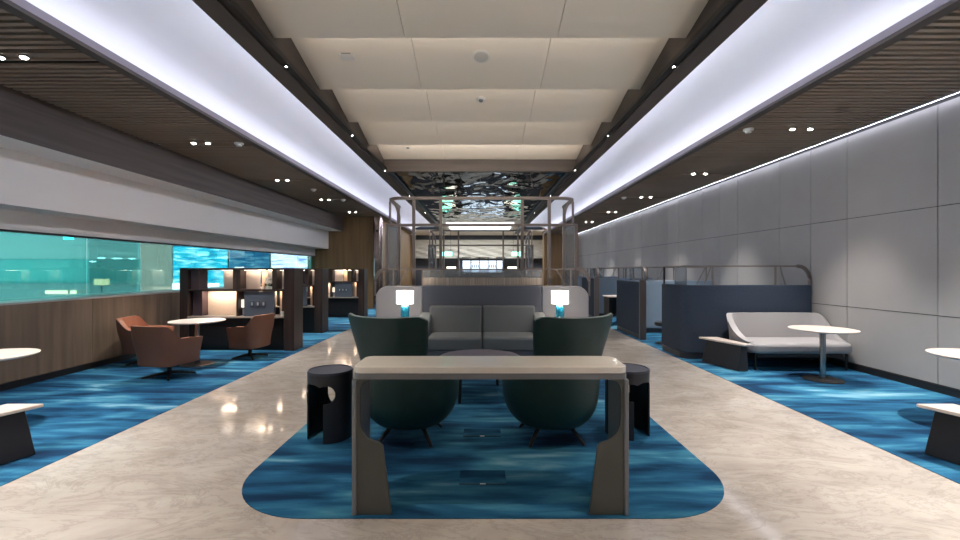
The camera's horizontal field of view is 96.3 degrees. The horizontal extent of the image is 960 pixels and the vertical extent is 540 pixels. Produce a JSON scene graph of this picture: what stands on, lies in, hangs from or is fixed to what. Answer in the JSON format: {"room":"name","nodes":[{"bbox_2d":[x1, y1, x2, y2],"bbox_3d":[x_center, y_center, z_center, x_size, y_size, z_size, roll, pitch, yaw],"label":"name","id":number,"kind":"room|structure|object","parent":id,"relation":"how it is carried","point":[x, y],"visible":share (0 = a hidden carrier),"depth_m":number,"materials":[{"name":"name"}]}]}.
{"room":"airport lounge","nodes":[
{"label":"airport lounge","id":0,"kind":"room"},
{"bbox_2d":[0,292,179,383],"bbox_3d":[-6.115,0.970,6.350,0.370,1.060,20.700,0,0,0],"label":"wall","id":1,"kind":"structure","parent":0,"point":[67,334],"depth_m":6.23,"materials":[{"name":"brown wood"}]},
{"bbox_2d":[0,354,135,391],"bbox_3d":[-5.928,1.458,6.350,0.045,0.085,20.700,0,0,0],"label":"baseboard","id":2,"kind":"structure","parent":1,"relation":"attached to","point":[17,383],"depth_m":6.07,"materials":[{"name":"black"}]},
{"bbox_2d":[0,284,261,305],"bbox_3d":[-6.185,0.427,6.350,0.530,0.025,20.700,0,0,0],"label":"sill","id":3,"kind":"structure","parent":1,"relation":"on","point":[54,299],"depth_m":6.50,"materials":[{"name":"grey stone"}]},
{"bbox_2d":[0,135,339,255],"bbox_3d":[-5.940,-1.673,6.350,1.220,2.254,20.700,0,0,0],"label":"ceiling bulkhead","id":4,"kind":"structure","parent":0,"point":[45,190],"depth_m":7.21,"materials":[{"name":"white paint"}]},
{"bbox_2d":[87,238,139,294],"bbox_3d":[-6.400,-0.058,7.550,0.010,0.976,1.084,0,0,0],"label":"window","id":5,"kind":"structure","parent":4,"relation":"in","point":[113,267],"depth_m":7.49,"materials":[{"name":"teal glass"}]},
{"bbox_2d":[0,229,315,291],"bbox_3d":[-6.395,-0.058,6.350,0.070,0.976,20.700,0,0,0],"label":"window","id":6,"kind":"structure","parent":4,"relation":"in","point":[160,264],"depth_m":8.93,"materials":[{"name":"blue glass"}]},
{"bbox_2d":[0,84,343,230],"bbox_3d":[-5.312,-1.785,6.350,0.025,0.570,20.700,0,0,0],"label":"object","id":7,"kind":"structure","parent":4,"relation":"attached to","point":[23,117],"depth_m":6.45,"materials":[{"name":"grey paint"}]},
{"bbox_2d":[230,250,295,283],"bbox_3d":[-6.400,-0.058,13.000,0.010,0.976,3.984,0,0,0],"label":"window","id":8,"kind":"structure","parent":4,"relation":"in","point":[238,259],"depth_m":12.55,"materials":[{"name":"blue glass"}]},
{"bbox_2d":[296,255,314,267],"bbox_3d":[-6.400,-0.058,15.850,0.010,0.976,1.684,0,0,0],"label":"window","id":9,"kind":"structure","parent":4,"relation":"in","point":[301,261],"depth_m":15.78,"materials":[{"name":"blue glass"}]},
{"bbox_2d":[0,8,381,216],"bbox_3d":[-4.480,-2.065,6.351,1.640,0.030,20.526,0,0,0],"label":"ceiling","id":10,"kind":"structure","parent":0,"point":[97,92],"depth_m":5.53,"materials":[{"name":"brown wood"}]},
{"bbox_2d":[17,54,30,59],"bbox_3d":[-4.390,-2.050,4.140,0.088,0.034,0.088,0,0,0],"label":"recessed light","id":11,"kind":"object","parent":10,"relation":"in","point":[22,56],"visible":1,"depth_m":4.12,"materials":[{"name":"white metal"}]},
{"bbox_2d":[234,142,243,146],"bbox_3d":[-3.890,-2.020,6.940,0.140,0.060,0.140,0,0,0],"label":"smoke detector","id":12,"kind":"object","parent":10,"relation":"attached to","point":[238,144],"visible":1,"depth_m":6.90,"materials":[{"name":"white plastic"}]},
{"bbox_2d":[0,0,429,228],"bbox_3d":[-3.745,-2.341,10.250,3.110,0.497,28.500,0,0,0],"label":"ceiling","id":13,"kind":"structure","parent":0,"point":[175,42],"depth_m":5.39,"materials":[{"name":"white paint"}]},
{"bbox_2d":[315,217,409,308],"bbox_3d":[-5.275,-0.600,20.600,2.550,4.200,7.800,0,0,0],"label":"wall","id":14,"kind":"structure","parent":0,"point":[350,248],"depth_m":16.70,"materials":[{"name":"brown wood"}]},
{"bbox_2d":[0,0,411,232],"bbox_3d":[-3.825,-2.118,10.250,0.390,0.072,28.500,0,0,0],"label":"trim","id":15,"kind":"structure","parent":14,"relation":"attached to","point":[26,5],"depth_m":4.70,"materials":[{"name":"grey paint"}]},
{"bbox_2d":[383,217,411,233],"bbox_3d":[-3.830,-2.065,20.610,0.340,0.030,7.717,0,0,0],"label":"ceiling","id":16,"kind":"structure","parent":15,"relation":"attached to","point":[384,219],"depth_m":19.00,"materials":[{"name":"brown wood"}]},
{"bbox_2d":[410,234,411,285],"bbox_3d":[-5.475,-0.600,26.250,2.150,4.200,3.500,0,0,0],"label":"wall","id":17,"kind":"structure","parent":0,"point":[410,234],"depth_m":27.23,"materials":[{"name":"brown wood"}]},
{"bbox_2d":[411,221,546,234],"bbox_3d":[0.000,-2.275,23.550,8.800,0.050,8.900,0,0,0],"label":"ceiling","id":18,"kind":"structure","parent":0,"point":[418,232],"depth_m":25.80,"materials":[{"name":"beige paint"}]},
{"bbox_2d":[442,251,452,255],"bbox_3d":[-1.765,-1.490,22.994,0.600,1.520,0.072,0,0,0],"label":"exit sign","id":19,"kind":"object","parent":18,"relation":"hanging from","point":[447,253],"visible":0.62,"depth_m":22.96,"materials":[{"name":"white plastic"}]},
{"bbox_2d":[446,222,513,223],"bbox_3d":[0.000,-2.217,20.525,3.200,0.055,0.450,0,0,0],"label":"ceiling light","id":20,"kind":"object","parent":18,"relation":"attached to","point":[446,222],"visible":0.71,"depth_m":20.30,"materials":[{"name":"white plastic"}]},
{"bbox_2d":[449,227,510,228],"bbox_3d":[0.000,-2.217,22.625,3.200,0.055,0.450,0,0,0],"label":"ceiling light","id":21,"kind":"object","parent":18,"relation":"attached to","point":[449,227],"visible":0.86,"depth_m":22.40,"materials":[{"name":"white plastic"}]},
{"bbox_2d":[451,229,508,229],"bbox_3d":[0.000,-2.217,23.675,3.200,0.055,0.450,0,0,0],"label":"ceiling light","id":22,"kind":"object","parent":18,"relation":"attached to","point":[451,229],"visible":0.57,"depth_m":23.45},
{"bbox_2d":[511,251,520,255],"bbox_3d":[1.979,-1.490,22.994,0.600,1.520,0.072,0,0,0],"label":"exit sign","id":23,"kind":"object","parent":18,"relation":"hanging from","point":[513,253],"visible":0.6,"depth_m":22.96,"materials":[{"name":"white plastic"}]},
{"bbox_2d":[416,227,542,285],"bbox_3d":[-0.400,-0.650,28.075,12.300,4.300,0.150,0,0,0],"label":"wall","id":24,"kind":"structure","parent":0,"point":[419,264],"depth_m":28.00,"materials":[{"name":"grey"}]},
{"bbox_2d":[416,240,542,257],"bbox_3d":[0.000,-1.350,27.840,8.400,1.200,0.280,0,0,0],"label":"trim","id":25,"kind":"structure","parent":24,"relation":"attached to","point":[421,245],"depth_m":27.75,"materials":[{"name":"beige paint"}]},
{"bbox_2d":[416,258,542,260],"bbox_3d":[0.000,-0.675,27.800,8.400,0.150,0.400,0,0,0],"label":"beam","id":26,"kind":"structure","parent":24,"relation":"attached to","point":[417,259],"depth_m":27.60,"materials":[{"name":"black metal"}]},
{"bbox_2d":[462,257,470,272],"bbox_3d":[-0.870,-0.325,27.795,0.560,1.010,0.150,0,0,0],"label":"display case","id":27,"kind":"object","parent":26,"relation":"attached to","point":[465,264],"visible":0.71,"depth_m":27.75,"materials":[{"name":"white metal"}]},
{"bbox_2d":[471,257,479,272],"bbox_3d":[-0.300,-0.325,27.795,0.560,1.010,0.150,0,0,0],"label":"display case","id":28,"kind":"object","parent":26,"relation":"attached to","point":[474,264],"visible":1,"depth_m":27.82,"materials":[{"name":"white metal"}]},
{"bbox_2d":[480,257,487,272],"bbox_3d":[0.250,-0.325,27.795,0.560,1.010,0.150,0,0,0],"label":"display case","id":29,"kind":"object","parent":26,"relation":"attached to","point":[483,264],"visible":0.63,"depth_m":27.84,"materials":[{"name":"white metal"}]},
{"bbox_2d":[488,257,496,272],"bbox_3d":[0.800,-0.325,27.795,0.560,1.010,0.150,0,0,0],"label":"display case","id":30,"kind":"object","parent":26,"relation":"attached to","point":[491,264],"visible":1,"depth_m":27.75,"materials":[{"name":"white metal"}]},
{"bbox_2d":[497,257,504,272],"bbox_3d":[1.350,-0.325,27.795,0.560,1.010,0.150,0,0,0],"label":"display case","id":31,"kind":"object","parent":26,"relation":"attached to","point":[499,263],"visible":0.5,"depth_m":27.84,"materials":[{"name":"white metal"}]},
{"bbox_2d":[0,328,959,539],"bbox_3d":[-0.425,1.550,12.000,12.350,0.100,32.000,0,0,0],"label":"floor","id":32,"kind":"structure","parent":0,"point":[179,473],"depth_m":3.02,"materials":[{"name":"beige stone"}]},
{"bbox_2d":[0,309,375,485],"bbox_3d":[-4.610,1.497,6.390,2.580,0.004,20.580,0,0,0],"label":"carpet","id":33,"kind":"object","parent":32,"relation":"on","point":[80,410],"visible":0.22,"depth_m":5.12,"materials":[{"name":"blue carpet"}]},
{"bbox_2d":[0,348,40,360],"bbox_3d":[-4.660,1.146,4.020,0.780,0.694,0.780,0,0,0],"label":"pedestal table","id":34,"kind":"object","parent":33,"relation":"on","point":[10,353],"visible":0.73,"depth_m":4.17,"materials":[{"name":"white stone"}]},
{"bbox_2d":[0,404,42,464],"bbox_3d":[-3.781,1.293,3.150,0.295,0.400,0.796,0,0,9],"label":"end table","id":35,"kind":"object","parent":33,"relation":"on","point":[16,442],"visible":1,"depth_m":3.39,"materials":[{"name":"white stone"}]},
{"bbox_2d":[116,315,174,365],"bbox_3d":[-5.388,1.123,6.940,0.639,0.740,0.680,0,0,-15],"label":"tub chair","id":36,"kind":"object","parent":33,"relation":"on","point":[123,324],"visible":0.38,"depth_m":6.63,"materials":[{"name":"brown leather"}]},
{"bbox_2d":[130,326,202,380],"bbox_3d":[-4.378,1.123,6.011,0.680,0.740,0.639,0,0,12],"label":"tub chair","id":37,"kind":"object","parent":33,"relation":"on","point":[154,346],"visible":1,"depth_m":5.76,"materials":[{"name":"brown leather"}]},
{"bbox_2d":[167,318,225,366],"bbox_3d":[-4.480,1.146,6.820,0.780,0.694,0.780,0,0,0],"label":"pedestal table","id":38,"kind":"object","parent":33,"relation":"on","point":[197,321],"visible":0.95,"depth_m":6.79,"materials":[{"name":"white stone"}]},
{"bbox_2d":[180,268,302,350],"bbox_3d":[-4.495,0.728,8.130,2.130,1.530,0.400,0,0,0],"label":"shelving unit","id":39,"kind":"object","parent":33,"relation":"on","point":[196,300],"visible":0.94,"depth_m":8.00,"materials":[{"name":"brown wood"}]},
{"bbox_2d":[187,314,283,317],"bbox_3d":[-4.520,0.873,8.120,1.780,0.030,0.360,0,0,0],"label":"countertop","id":40,"kind":"structure","parent":39,"relation":"on","point":[276,315],"depth_m":7.94,"materials":[{"name":"beige"}]},
{"bbox_2d":[241,299,243,314],"bbox_3d":[-4.442,0.706,8.130,0.096,0.300,0.096,0,0,0],"label":"lamp","id":41,"kind":"object","parent":39,"relation":"on","point":[242,300],"visible":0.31,"depth_m":8.08,"materials":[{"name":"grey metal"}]},
{"bbox_2d":[265,277,271,288],"bbox_3d":[-3.958,0.243,8.049,0.146,0.224,0.140,0,0,-26],"label":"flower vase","id":42,"kind":"object","parent":39,"relation":"on","point":[267,279],"visible":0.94,"depth_m":8.02,"materials":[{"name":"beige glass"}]},
{"bbox_2d":[226,313,274,359],"bbox_3d":[-3.895,1.123,7.345,0.575,0.740,0.612,0,0,8],"label":"tub chair","id":43,"kind":"object","parent":33,"relation":"on","point":[257,333],"visible":1,"depth_m":7.10,"materials":[{"name":"brown leather"}]},
{"bbox_2d":[261,268,327,332],"bbox_3d":[-4.795,0.728,10.370,2.130,1.530,0.400,0,0,0],"label":"shelving unit","id":44,"kind":"object","parent":33,"relation":"on","point":[315,315],"visible":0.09,"depth_m":10.24,"materials":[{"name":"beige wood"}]},
{"bbox_2d":[275,305,313,307],"bbox_3d":[-4.820,0.873,10.360,1.780,0.030,0.360,0,0,0],"label":"countertop","id":45,"kind":"structure","parent":44,"relation":"on","point":[308,306],"depth_m":10.18,"materials":[{"name":"beige"}]},
{"bbox_2d":[303,269,367,316],"bbox_3d":[-4.715,0.728,13.770,2.130,1.530,0.400,0,0,0],"label":"shelving unit","id":46,"kind":"object","parent":33,"relation":"on","point":[344,303],"visible":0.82,"depth_m":13.64,"materials":[{"name":"beige"}]},
{"bbox_2d":[307,296,357,297],"bbox_3d":[-4.740,0.873,13.760,1.780,0.030,0.360,0,0,0],"label":"countertop","id":47,"kind":"structure","parent":46,"relation":"on","point":[353,296],"depth_m":13.58,"materials":[{"name":"beige"}]},
{"bbox_2d":[373,216,382,308],"bbox_3d":[-3.930,-0.275,16.560,0.340,3.550,0.240,0,0,0],"label":"column","id":48,"kind":"structure","parent":32,"relation":"on","point":[377,220],"depth_m":16.45,"materials":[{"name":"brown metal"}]},
{"bbox_2d":[445,260,459,277],"bbox_3d":[-1.765,0.450,26.825,1.000,2.100,0.750,0,0,0],"label":"tall cabinet","id":49,"kind":"object","parent":32,"relation":"on","point":[448,263],"visible":0.43,"depth_m":26.45,"materials":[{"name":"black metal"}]},
{"bbox_2d":[428,230,533,277],"bbox_3d":[0.030,0.028,15.998,3.780,2.930,1.265,0,0,0],"label":"metal frame","id":50,"kind":"object","parent":32,"relation":"on","point":[431,231],"visible":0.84,"depth_m":15.37,"materials":[{"name":"brown metal"}]},
{"bbox_2d":[385,197,577,285],"bbox_3d":[0.030,0.028,9.047,3.780,2.930,1.265,0,0,0],"label":"metal frame","id":51,"kind":"object","parent":32,"relation":"on","point":[398,225],"visible":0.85,"depth_m":8.42,"materials":[{"name":"brown metal"}]},
{"bbox_2d":[242,379,723,518],"bbox_3d":[0.020,1.497,5.445,3.420,0.004,5.710,0,0,0],"label":"carpet","id":52,"kind":"object","parent":32,"relation":"on","point":[304,478],"visible":0.53,"depth_m":3.17,"materials":[{"name":"blue carpet"}]},
{"bbox_2d":[307,364,352,443],"bbox_3d":[-1.350,1.193,3.880,0.393,0.600,0.393,0,0,-19],"label":"drum side table","id":53,"kind":"object","parent":52,"relation":"on","point":[334,417],"visible":0.95,"depth_m":3.78,"materials":[{"name":"black paint"}]},
{"bbox_2d":[348,313,458,447],"bbox_3d":[-0.669,0.927,3.763,0.867,1.132,0.894,0,0,25],"label":"lounge chair","id":54,"kind":"object","parent":52,"relation":"on","point":[396,404],"visible":0.8,"depth_m":3.45,"materials":[{"name":"green fabric"}]},
{"bbox_2d":[440,349,519,403],"bbox_3d":[0.000,1.268,5.200,1.000,0.453,1.000,0,0,0],"label":"coffee table","id":55,"kind":"object","parent":52,"relation":"on","point":[470,352],"visible":0.27,"depth_m":5.36,"materials":[{"name":"grey"}]},
{"bbox_2d":[463,429,500,436],"bbox_3d":[0.020,1.490,3.944,0.340,0.007,0.192,0,0,0],"label":"box","id":56,"kind":"object","parent":52,"relation":"on","point":[467,432],"visible":1,"depth_m":3.92,"materials":[{"name":"blue carpet"}]},
{"bbox_2d":[374,268,590,342],"bbox_3d":[0.040,0.724,7.840,3.945,1.538,0.120,0,0,0],"label":"privacy screen","id":57,"kind":"object","parent":52,"relation":"on","point":[435,291],"visible":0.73,"depth_m":7.78,"materials":[{"name":"grey fabric"}]},
{"bbox_2d":[420,305,544,355],"bbox_3d":[0.040,1.063,7.287,2.200,0.860,0.874,0,0,0],"label":"sofa","id":58,"kind":"object","parent":52,"relation":"on","point":[509,328],"visible":0.7,"depth_m":7.46,"materials":[{"name":"grey fabric"}]},
{"bbox_2d":[428,332,481,350],"bbox_3d":[-0.405,1.188,7.275,0.880,0.230,0.850,0,0,0],"label":"seat cushion","id":59,"kind":"object","parent":58,"relation":"on","point":[437,341],"depth_m":6.85,"materials":[{"name":"grey fabric"}]},
{"bbox_2d":[429,305,481,332],"bbox_3d":[-0.427,0.863,7.591,0.925,0.460,0.265,0,0,0],"label":"cushion","id":60,"kind":"object","parent":58,"relation":"on","point":[444,318],"depth_m":7.51,"materials":[{"name":"grey fabric"}]},
{"bbox_2d":[483,332,533,350],"bbox_3d":[0.485,1.188,7.275,0.880,0.230,0.850,0,0,0],"label":"seat cushion","id":61,"kind":"object","parent":58,"relation":"on","point":[504,341],"depth_m":6.85,"materials":[{"name":"grey fabric"}]},
{"bbox_2d":[483,305,534,332],"bbox_3d":[0.507,0.863,7.591,0.925,0.460,0.265,0,0,0],"label":"cushion","id":62,"kind":"object","parent":58,"relation":"on","point":[496,318],"depth_m":7.51,"materials":[{"name":"grey fabric"}]},
{"bbox_2d":[459,470,506,484],"bbox_3d":[0.020,1.490,3.094,0.330,0.007,0.212,0,0,0],"label":"box","id":63,"kind":"object","parent":52,"relation":"on","point":[467,477],"visible":1,"depth_m":3.09,"materials":[{"name":"blue carpet"}]},
{"bbox_2d":[352,356,628,515],"bbox_3d":[0.063,1.041,2.780,1.684,0.904,0.340,0,0,0],"label":"console table","id":64,"kind":"object","parent":52,"relation":"on","point":[610,483],"visible":1,"depth_m":2.62,"materials":[{"name":"beige wood"}]},
{"bbox_2d":[502,313,612,447],"bbox_3d":[0.679,0.927,3.763,0.867,1.132,0.894,0,0,-25],"label":"lounge chair","id":65,"kind":"object","parent":52,"relation":"on","point":[544,404],"visible":0.82,"depth_m":3.46,"materials":[{"name":"green leather"}]},
{"bbox_2d":[605,363,649,440],"bbox_3d":[1.350,1.193,3.950,0.393,0.600,0.393,0,0,-19],"label":"drum side table","id":66,"kind":"object","parent":52,"relation":"on","point":[638,375],"visible":0.64,"depth_m":3.93,"materials":[{"name":"black paint"}]},
{"bbox_3d":[-1.382,1.173,7.360,0.620,0.640,0.540,0,0,0],"label":"cabinet","id":67,"kind":"object","parent":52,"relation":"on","visible":0},
{"bbox_2d":[396,290,413,316],"bbox_3d":[-1.282,0.605,7.350,0.294,0.495,0.294,0,0,0],"label":"table lamp","id":68,"kind":"object","parent":67,"relation":"on","point":[405,297],"visible":0.91,"depth_m":7.25,"materials":[{"name":"white fabric"}]},
{"bbox_3d":[1.467,1.173,7.360,0.620,0.640,0.540,0,0,0],"label":"cabinet","id":69,"kind":"object","parent":52,"relation":"on","visible":0},
{"bbox_2d":[551,290,568,317],"bbox_3d":[1.367,0.605,7.350,0.294,0.495,0.294,0,0,0],"label":"table lamp","id":70,"kind":"object","parent":69,"relation":"on","point":[559,297],"visible":0.91,"depth_m":7.25,"materials":[{"name":"white fabric"}]},
{"bbox_2d":[504,260,519,277],"bbox_3d":[1.979,0.450,26.825,1.000,2.100,0.750,0,0,0],"label":"tall cabinet","id":71,"kind":"object","parent":32,"relation":"on","point":[507,263],"visible":0.5,"depth_m":26.45,"materials":[{"name":"black metal"}]},
{"bbox_2d":[566,268,617,286],"bbox_3d":[4.460,0.708,16.929,2.160,1.570,1.842,0,0,0],"label":"wall","id":72,"kind":"structure","parent":32,"relation":"on","point":[568,276],"depth_m":17.25,"materials":[{"name":"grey metal"}]},
{"bbox_2d":[582,267,652,316],"bbox_3d":[4.460,0.708,13.429,2.160,1.570,1.842,0,0,0],"label":"wall","id":73,"kind":"structure","parent":32,"relation":"on","point":[599,287],"depth_m":13.75,"materials":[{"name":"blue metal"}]},
{"bbox_2d":[617,266,710,339],"bbox_3d":[4.500,0.708,9.929,2.160,1.570,1.842,0,0,0],"label":"wall","id":74,"kind":"structure","parent":32,"relation":"on","point":[639,303],"depth_m":10.25,"materials":[{"name":"blue fabric"}]},
{"bbox_2d":[662,264,811,358],"bbox_3d":[4.491,0.699,7.630,2.182,1.588,0.860,0,0,0],"label":"wall","id":75,"kind":"structure","parent":32,"relation":"on","point":[689,312],"depth_m":7.20,"materials":[{"name":"blue fabric"}]},
{"bbox_2d":[610,317,959,483],"bbox_3d":[4.470,1.497,10.290,2.220,0.004,28.380,0,0,0],"label":"carpet","id":76,"kind":"object","parent":32,"relation":"on","point":[882,413],"visible":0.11,"depth_m":4.96,"materials":[{"name":"blue carpet"}]},
{"bbox_2d":[602,295,616,314],"bbox_3d":[4.100,1.105,12.025,1.200,0.775,0.550,0,0,0],"label":"desk","id":77,"kind":"object","parent":76,"relation":"on","point":[610,301],"visible":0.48,"depth_m":12.13,"materials":[{"name":"black wood"}]},
{"bbox_2d":[654,321,662,344],"bbox_3d":[3.750,1.273,8.750,0.380,0.440,0.380,0,0,0],"label":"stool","id":78,"kind":"object","parent":76,"relation":"on","point":[657,323],"visible":0.29,"depth_m":8.70,"materials":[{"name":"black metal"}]},
{"bbox_2d":[699,337,752,370],"bbox_3d":[3.791,1.293,6.670,0.295,0.400,0.796,0,0,-9],"label":"end table","id":79,"kind":"object","parent":76,"relation":"on","point":[726,353],"visible":1,"depth_m":6.59,"materials":[{"name":"white stone"}]},
{"bbox_2d":[726,312,851,369],"bbox_3d":[4.775,1.098,6.735,1.597,0.790,0.791,0,0,0],"label":"curved sofa","id":80,"kind":"object","parent":76,"relation":"on","point":[769,334],"visible":0.75,"depth_m":6.83,"materials":[{"name":"grey leather"}]},
{"bbox_2d":[746,337,851,353],"bbox_3d":[4.805,1.165,6.680,1.490,0.155,0.680,0,0,0],"label":"seat cushion","id":81,"kind":"object","parent":80,"relation":"on","point":[761,345],"depth_m":6.37,"materials":[{"name":"white fabric"}]},
{"bbox_2d":[788,325,860,383],"bbox_3d":[4.670,1.146,5.860,0.780,0.694,0.780,0,0,0],"label":"pedestal table","id":82,"kind":"object","parent":76,"relation":"on","point":[822,330],"visible":1,"depth_m":5.83,"materials":[{"name":"white stone"}]},
{"bbox_2d":[917,404,959,464],"bbox_3d":[3.781,1.293,3.150,0.295,0.400,0.796,0,0,-9],"label":"end table","id":83,"kind":"object","parent":76,"relation":"on","point":[943,442],"visible":1,"depth_m":3.39,"materials":[{"name":"white stone"}]},
{"bbox_2d":[925,348,959,359],"bbox_3d":[4.720,1.146,4.020,0.780,0.694,0.780,0,0,0],"label":"pedestal table","id":84,"kind":"object","parent":76,"relation":"on","point":[951,353],"visible":0.72,"depth_m":4.17,"materials":[{"name":"white stone"}]},
{"bbox_2d":[251,0,708,158],"bbox_3d":[0.000,-2.420,1.800,4.000,0.330,14.280,0,0,0],"label":"ceiling","id":85,"kind":"structure","parent":0,"point":[555,71],"depth_m":4.94,"materials":[{"name":"beige paint"}]},
{"bbox_2d":[192,0,443,233],"bbox_3d":[-2.095,-2.355,10.250,0.190,0.610,28.500,0,0,0],"label":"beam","id":86,"kind":"structure","parent":85,"relation":"attached to","point":[215,9],"depth_m":4.65,"materials":[{"name":"beige wood"}]},
{"bbox_2d":[220,0,445,233],"bbox_3d":[-1.965,-2.095,10.250,0.070,0.050,28.500,0,0,0],"label":"trim","id":87,"kind":"structure","parent":86,"relation":"attached to","point":[232,6],"depth_m":4.59,"materials":[{"name":"black metal"}]},
{"bbox_2d":[339,53,354,60],"bbox_3d":[-1.484,-2.380,4.795,0.150,0.049,0.103,0,0,0],"label":"emergency light","id":88,"kind":"object","parent":85,"relation":"attached to","point":[344,56],"visible":1,"depth_m":4.78,"materials":[{"name":"white plastic"}]},
{"bbox_2d":[384,159,575,172],"bbox_3d":[0.000,-2.205,8.995,4.000,0.310,0.110,0,0,0],"label":"beam","id":89,"kind":"structure","parent":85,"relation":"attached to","point":[393,165],"depth_m":8.94,"materials":[{"name":"beige paint"}]},
{"bbox_2d":[472,49,489,62],"bbox_3d":[0.011,-2.386,4.805,0.199,0.059,0.196,0,0,-5],"label":"ceiling speaker","id":90,"kind":"object","parent":85,"relation":"attached to","point":[479,56],"visible":1,"depth_m":4.79,"materials":[{"name":"white plastic"}]},
{"bbox_2d":[474,52,487,61],"bbox_3d":[0.011,-2.374,4.803,0.170,0.007,0.170,0,-14,0],"label":"grille","id":91,"kind":"object","parent":90,"relation":"attached to","point":[478,56],"depth_m":4.79,"materials":[{"name":"grey"}]},
{"bbox_2d":[476,97,485,102],"bbox_3d":[0.014,-2.377,6.018,0.129,0.050,0.128,0,0,-7],"label":"ceiling sensor","id":92,"kind":"object","parent":85,"relation":"attached to","point":[479,99],"visible":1,"depth_m":6.00,"materials":[{"name":"white plastic"}]},
{"bbox_2d":[515,0,767,233],"bbox_3d":[2.095,-2.355,10.250,0.190,0.610,28.500,0,0,0],"label":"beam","id":93,"kind":"structure","parent":85,"relation":"attached to","point":[744,9],"depth_m":4.65,"materials":[{"name":"beige wood"}]},
{"bbox_2d":[514,0,739,233],"bbox_3d":[1.965,-2.095,10.250,0.070,0.050,28.500,0,0,0],"label":"trim","id":94,"kind":"structure","parent":93,"relation":"attached to","point":[727,6],"depth_m":4.60,"materials":[{"name":"black metal"}]},
{"bbox_2d":[543,228,573,285],"bbox_3d":[4.635,-0.600,24.800,1.970,4.200,0.600,0,0,0],"label":"wall","id":95,"kind":"structure","parent":0,"point":[556,239],"depth_m":24.50,"materials":[{"name":"brown wood"}]},
{"bbox_2d":[544,0,959,233],"bbox_3d":[3.825,-2.118,10.250,0.390,0.072,28.500,0,0,0],"label":"trim","id":96,"kind":"structure","parent":95,"relation":"attached to","point":[933,5],"depth_m":4.69,"materials":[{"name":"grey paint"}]},
{"bbox_2d":[578,92,958,233],"bbox_3d":[5.540,-2.061,10.250,0.020,0.010,28.500,0,0,0],"label":"trim","id":97,"kind":"structure","parent":95,"relation":"attached to","point":[958,92],"depth_m":6.96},
{"bbox_2d":[580,90,959,232],"bbox_3d":[5.485,-2.083,10.250,0.050,0.075,28.500,0,0,0],"label":"trim","id":98,"kind":"structure","parent":95,"relation":"attached to","point":[953,92],"depth_m":6.74,"materials":[{"name":"grey"}]},
{"bbox_2d":[530,0,933,229],"bbox_3d":[3.095,-2.352,10.250,1.810,0.477,28.500,0,0,0],"label":"ceiling","id":99,"kind":"structure","parent":0,"point":[783,42],"depth_m":5.40,"materials":[{"name":"white paint"}]},
{"bbox_2d":[547,8,959,233],"bbox_3d":[4.580,-2.065,10.278,1.840,0.030,28.380,0,0,0],"label":"ceiling","id":100,"kind":"structure","parent":0,"point":[923,66],"depth_m":5.63,"materials":[{"name":"brown wood"}]},
{"bbox_2d":[743,127,753,133],"bbox_3d":[3.900,-2.020,6.250,0.140,0.060,0.140,0,0,0],"label":"smoke detector","id":101,"kind":"object","parent":100,"relation":"attached to","point":[750,129],"visible":1,"depth_m":6.21,"materials":[{"name":"white plastic"}]},
{"bbox_2d":[579,92,959,389],"bbox_3d":[5.685,-0.650,10.550,0.130,4.300,29.100,0,0,0],"label":"wall","id":102,"kind":"structure","parent":0,"point":[956,95],"depth_m":6.70,"materials":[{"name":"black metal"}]},
{"bbox_2d":[578,97,959,388],"bbox_3d":[5.611,-0.315,10.250,0.022,3.420,28.488,0,0,0],"label":"wall panels","id":103,"kind":"object","parent":102,"relation":"attached to","point":[905,261],"visible":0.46,"depth_m":6.43,"materials":[{"name":"grey paint"}]},
{"bbox_2d":[811,357,959,397],"bbox_3d":[5.603,1.452,10.250,0.035,0.095,28.500,0,0,0],"label":"baseboard","id":104,"kind":"structure","parent":102,"relation":"attached to","point":[933,387],"depth_m":5.74,"materials":[{"name":"black"}]},
{"bbox_3d":[0.000,-2.225,14.075,3.900,0.030,10.050,0,0,0],"label":"ceiling","id":105,"kind":"structure","parent":0,"visible":0},
{"bbox_2d":[394,173,565,220],"bbox_3d":[0.000,-2.190,14.044,3.860,0.040,9.988,0,0,0],"label":"ceiling","id":106,"kind":"structure","parent":105,"relation":"attached to","point":[418,184],"depth_m":11.88,"materials":[{"name":"grey metal"}]},
{"label":"outside","id":107,"kind":"structure","parent":0,"visible":0},
{"bbox_2d":[0,259,86,282],"bbox_3d":[-40.780,0.150,50.150,68.440,2.800,0.300,0,0,0],"label":"wall","id":108,"kind":"structure","parent":107,"point":[11,270],"depth_m":50.00,"materials":[{"name":"teal glass"}]},
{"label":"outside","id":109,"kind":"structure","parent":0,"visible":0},
{"bbox_2d":[0,232,86,258],"bbox_3d":[-40.780,-1.325,28.000,68.440,0.150,64.000,0,0,0],"label":"ceiling","id":110,"kind":"structure","parent":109,"point":[12,245],"depth_m":23.89,"materials":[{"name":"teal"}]},
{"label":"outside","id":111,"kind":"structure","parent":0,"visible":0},
{"bbox_2d":[0,283,86,300],"bbox_3d":[-40.780,1.600,28.000,68.440,0.100,64.000,0,0,0],"label":"floor","id":112,"kind":"structure","parent":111,"point":[8,291],"depth_m":34.18,"materials":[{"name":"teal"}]},
{"bbox_2d":[45,290,69,293],"bbox_3d":[-27.609,1.455,28.350,1.433,0.280,0.700,0,0,0],"label":"countertop","id":113,"kind":"structure","parent":112,"relation":"on","point":[46,291],"depth_m":28.00,"materials":[{"name":"beige"}]},
{"bbox_2d":[70,290,85,293],"bbox_3d":[-26.502,1.455,28.350,0.391,0.280,0.700,0,0,0],"label":"countertop","id":114,"kind":"structure","parent":112,"relation":"on","point":[71,291],"depth_m":28.10,"materials":[{"name":"beige"}]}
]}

